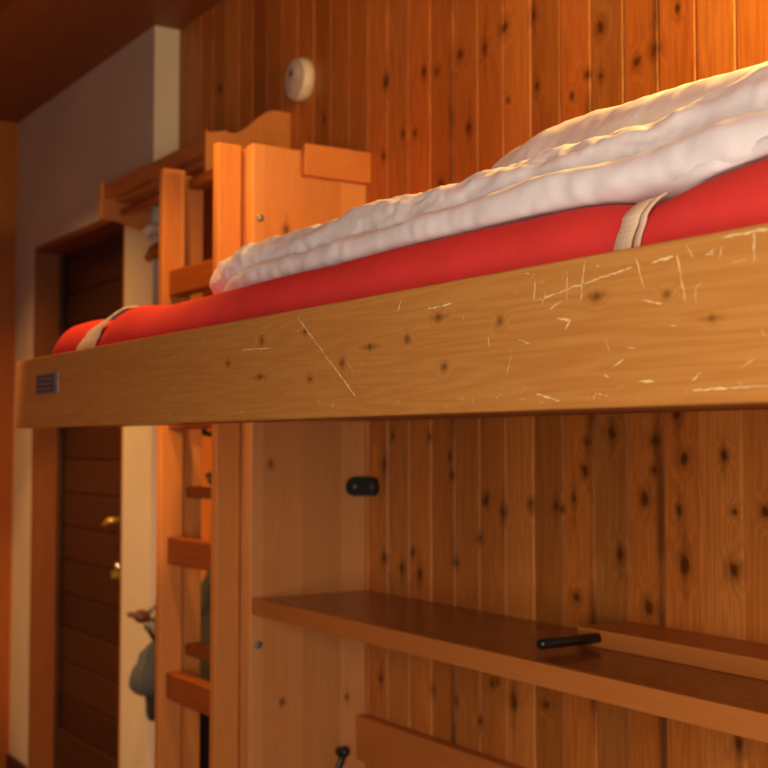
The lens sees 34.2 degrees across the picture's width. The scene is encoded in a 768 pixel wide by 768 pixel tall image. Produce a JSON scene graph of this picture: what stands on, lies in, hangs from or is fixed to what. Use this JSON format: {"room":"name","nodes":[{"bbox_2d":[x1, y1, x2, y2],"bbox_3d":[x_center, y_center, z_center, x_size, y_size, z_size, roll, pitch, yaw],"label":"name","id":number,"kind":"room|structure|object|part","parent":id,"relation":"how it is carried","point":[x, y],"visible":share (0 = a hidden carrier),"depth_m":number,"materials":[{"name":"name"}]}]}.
{"room":"bunk bedroom","nodes":[
{"label":"bunk bedroom","id":0,"kind":"room"},
{"bbox_2d":[0,121,17,767],"bbox_3d":[-2.861,0.190,4.010,4.180,2.525,0.100,2,-3,-33],"label":"wall","id":1,"kind":"structure","parent":0,"point":[8,130],"depth_m":4.87,"materials":[{"name":"brown wood"}]},
{"bbox_2d":[9,25,178,767],"bbox_3d":[-0.921,0.208,4.391,0.350,2.525,1.375,2,-3,-33],"label":"wall","id":2,"kind":"structure","parent":0,"point":[121,117],"depth_m":4.06,"materials":[{"name":"white paint"}]},
{"bbox_2d":[6,754,26,767],"bbox_3d":[-1.389,1.453,4.717,0.014,0.070,0.217,2,-3,-33],"label":"baseboard","id":3,"kind":"structure","parent":2,"relation":"attached to","point":[11,761],"depth_m":4.73,"materials":[{"name":"brown wood"}]},
{"bbox_2d":[27,220,124,767],"bbox_3d":[-0.983,0.469,4.343,0.203,2.000,0.927,2,-3,-33],"label":"door","id":4,"kind":"structure","parent":2,"relation":"in","point":[77,472],"depth_m":4.56,"materials":[{"name":"brown wood"}]},
{"bbox_3d":[-0.914,0.466,4.189,0.050,0.038,0.067,2,-3,-33],"label":"handle","id":5,"kind":"part","parent":4,"relation":"part of","materials":[{"name":"gold metal"}]},
{"bbox_3d":[-0.883,0.496,4.191,0.010,0.330,0.038,2,-3,-33],"label":"handle plate","id":6,"kind":"part","parent":4,"relation":"part of","materials":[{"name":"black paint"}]},
{"bbox_2d":[127,598,155,640],"bbox_3d":[-0.679,0.690,3.658,0.050,0.126,0.164,-2,-3,35],"label":"peg","id":7,"kind":"object","parent":2,"relation":"attached to","point":[140,616],"visible":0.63,"depth_m":3.62,"materials":[{"name":"brown wood"}]},
{"bbox_3d":[-0.714,0.675,3.623,0.071,0.042,0.040,2,-3,-33],"label":"knob","id":8,"kind":"part","parent":7,"relation":"part of","materials":[{"name":"brown wood"}]},
{"bbox_2d":[128,641,154,720],"bbox_3d":[-0.689,0.861,3.615,0.103,0.223,0.068,2,-3,-33],"label":"cloth bag","id":9,"kind":"object","parent":7,"relation":"hanging from","point":[142,675],"visible":0.72,"depth_m":3.60,"materials":[{"name":"grey fabric"}]},
{"bbox_3d":[-0.667,0.726,3.659,0.031,0.055,0.094,-1,-3,27],"label":"arm","id":10,"kind":"part","parent":7,"relation":"part of","materials":[{"name":"black paint"}]},
{"bbox_3d":[-0.664,0.653,3.665,0.030,0.050,0.086,-1,-3,24],"label":"arm","id":11,"kind":"part","parent":7,"relation":"part of","materials":[{"name":"grey metal"}]},
{"bbox_3d":[-0.671,0.688,3.666,0.026,0.020,0.092,-2,-3,32],"label":"arm","id":12,"kind":"part","parent":7,"relation":"part of","materials":[{"name":"brown wood"}]},
{"bbox_2d":[142,223,158,261],"bbox_3d":[-0.671,-0.417,3.723,0.043,0.118,0.135,-1,-3,26],"label":"peg","id":13,"kind":"object","parent":2,"relation":"attached to","point":[150,228],"visible":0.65,"depth_m":3.69,"materials":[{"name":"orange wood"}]},
{"bbox_3d":[-0.674,-0.452,3.714,0.038,0.050,0.114,-2,-3,33],"label":"arm","id":14,"kind":"part","parent":13,"relation":"part of","materials":[{"name":"beige plastic"}]},
{"bbox_3d":[-0.685,-0.388,3.701,0.058,0.057,0.041,2,-3,-33],"label":"knob","id":15,"kind":"part","parent":13,"relation":"part of","materials":[{"name":"orange wood"}]},
{"bbox_2d":[0,0,222,122],"bbox_3d":[-1.055,-1.254,1.299,4.180,0.100,6.725,2,-3,-33],"label":"ceiling","id":16,"kind":"structure","parent":0,"point":[46,46],"depth_m":3.88,"materials":[{"name":"brown wood"}]},
{"bbox_2d":[178,0,767,767],"bbox_3d":[0.856,0.074,1.599,0.120,2.525,5.250,2,-3,-33],"label":"wall","id":17,"kind":"structure","parent":0,"point":[656,519],"depth_m":2.41,"materials":[{"name":"brown wood"}]},
{"bbox_2d":[98,110,290,230],"bbox_3d":[-0.542,-0.578,3.453,0.238,0.215,0.748,2,-3,-33],"label":"rack","id":18,"kind":"object","parent":17,"relation":"attached to","point":[127,200],"visible":0.62,"depth_m":3.30,"materials":[{"name":"brown wood"}]},
{"bbox_3d":[-0.584,-0.524,3.424,0.022,0.021,0.704,2,-3,-33],"label":"hanging rod","id":19,"kind":"part","parent":18,"relation":"part of","materials":[{"name":"brown wood"}]},
{"bbox_2d":[199,571,210,767],"bbox_3d":[-0.495,0.804,3.410,0.120,0.620,0.331,1,-3,-20],"label":"jacket","id":20,"kind":"object","parent":17,"relation":"hanging from","point":[206,582],"visible":0.2,"depth_m":3.33,"materials":[{"name":"black fabric"}]},
{"bbox_2d":[202,429,211,483],"bbox_3d":[-0.472,0.186,3.446,0.089,0.181,0.030,2,-3,-33],"label":"coat hook","id":21,"kind":"object","parent":17,"relation":"attached to","point":[205,432],"visible":0.19,"depth_m":3.43,"materials":[{"name":"black paint"}]},
{"bbox_2d":[285,57,314,101],"bbox_3d":[-0.217,-0.767,3.146,0.037,0.110,0.110,2,-3,-33],"label":"smoke detector","id":22,"kind":"object","parent":17,"relation":"attached to","point":[300,74],"visible":1,"depth_m":3.12,"materials":[{"name":"beige plastic"}]},
{"bbox_2d":[16,223,767,428],"bbox_3d":[0.174,-0.009,1.797,0.811,0.130,2.018,2,-3,-33],"label":"bunk bed","id":23,"kind":"object","parent":17,"relation":"attached to","point":[679,325],"visible":1,"depth_m":1.20,"materials":[{"name":"brown wood"}]},
{"bbox_3d":[-0.610,-0.001,2.263,0.002,0.038,0.124,2,-3,-33],"label":"label plate","id":24,"kind":"part","parent":23,"relation":"part of","materials":[{"name":"grey metal"}]},
{"bbox_2d":[52,158,767,354],"bbox_3d":[0.172,-0.064,1.784,0.714,0.171,1.935,2,-3,-33],"label":"mattress","id":25,"kind":"object","parent":23,"relation":"on","point":[738,198],"visible":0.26,"depth_m":1.28,"materials":[{"name":"red fabric"}]},
{"bbox_2d":[76,306,138,349],"bbox_3d":[-0.485,-0.093,2.193,0.066,0.080,0.145,2,-3,-33],"label":"strap","id":26,"kind":"object","parent":25,"relation":"attached to","point":[91,338],"visible":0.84,"depth_m":2.17,"materials":[{"name":"beige fabric"}]},
{"bbox_2d":[209,61,767,294],"bbox_3d":[0.294,-0.241,1.617,0.675,0.201,1.548,2,-3,-33],"label":"duvet","id":27,"kind":"object","parent":25,"relation":"on","point":[676,140],"visible":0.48,"depth_m":1.29,"materials":[{"name":"white fabric"}]},
{"bbox_2d":[613,191,669,250],"bbox_3d":[0.223,-0.135,1.087,0.040,0.064,0.034,2,-3,-33],"label":"strap","id":28,"kind":"object","parent":25,"relation":"attached to","point":[630,221],"visible":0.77,"depth_m":1.08,"materials":[{"name":"beige fabric"}]},
{"bbox_3d":[0.173,0.028,1.794,0.744,0.012,1.958,2,-3,-33],"label":"panel","id":29,"kind":"part","parent":23,"relation":"part of","materials":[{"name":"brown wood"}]},
{"bbox_3d":[0.500,-0.007,2.009,0.034,0.102,2.018,2,-3,-33],"label":"rail","id":30,"kind":"part","parent":23,"relation":"part of","materials":[{"name":"brown wood"}]},
{"bbox_2d":[356,714,524,767],"bbox_3d":[0.500,0.755,1.976,0.030,0.098,2.024,2,-3,-33],"label":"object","id":31,"kind":"object","parent":17,"relation":"attached to","point":[380,743],"visible":1,"depth_m":2.65,"materials":[{"name":"brown wood"}]},
{"bbox_2d":[251,590,767,742],"bbox_3d":[0.389,0.427,1.919,0.294,0.063,2.025,2,-3,-33],"label":"shelf","id":32,"kind":"object","parent":17,"relation":"attached to","point":[718,683],"visible":1,"depth_m":1.96,"materials":[{"name":"brown wood"}]},
{"bbox_3d":[-1.055,1.368,1.173,4.180,0.100,6.725,2,-3,-33],"label":"floor","id":33,"kind":"structure","parent":0,"visible":0},
{"bbox_2d":[154,143,241,767],"bbox_3d":[-0.426,0.437,2.833,0.058,1.918,0.327,2,-3,-33],"label":"ladder","id":34,"kind":"object","parent":33,"relation":"on","point":[218,699],"visible":0.84,"depth_m":2.80,"materials":[{"name":"brown wood"}]},
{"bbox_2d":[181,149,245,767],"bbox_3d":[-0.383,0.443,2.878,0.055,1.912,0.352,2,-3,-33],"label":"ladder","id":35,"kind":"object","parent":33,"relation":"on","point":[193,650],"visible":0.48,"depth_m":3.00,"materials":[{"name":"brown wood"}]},
{"bbox_2d":[243,143,378,767],"bbox_3d":[-0.158,0.428,2.759,0.296,1.930,0.089,2,-3,-33],"label":"panel","id":36,"kind":"object","parent":33,"relation":"on","point":[304,689],"depth_m":2.76,"materials":[{"name":"brown wood"}]},
{"bbox_3d":[-0.110,0.870,2.762,0.070,0.132,0.035,2,-3,-33],"label":"latch lever","id":37,"kind":"part","parent":36,"relation":"part of","materials":[{"name":"black plastic"}]},
{"bbox_3d":[-0.049,0.232,2.820,0.058,0.044,0.056,2,-3,-33],"label":"corner bracket","id":38,"kind":"part","parent":36,"relation":"part of","materials":[{"name":"black metal"}]},
{"bbox_3d":[-0.029,0.232,2.833,0.011,0.044,0.056,2,-3,-33],"label":"wall plate","id":39,"kind":"part","parent":36,"relation":"part of","materials":[{"name":"black plastic"}]}
]}

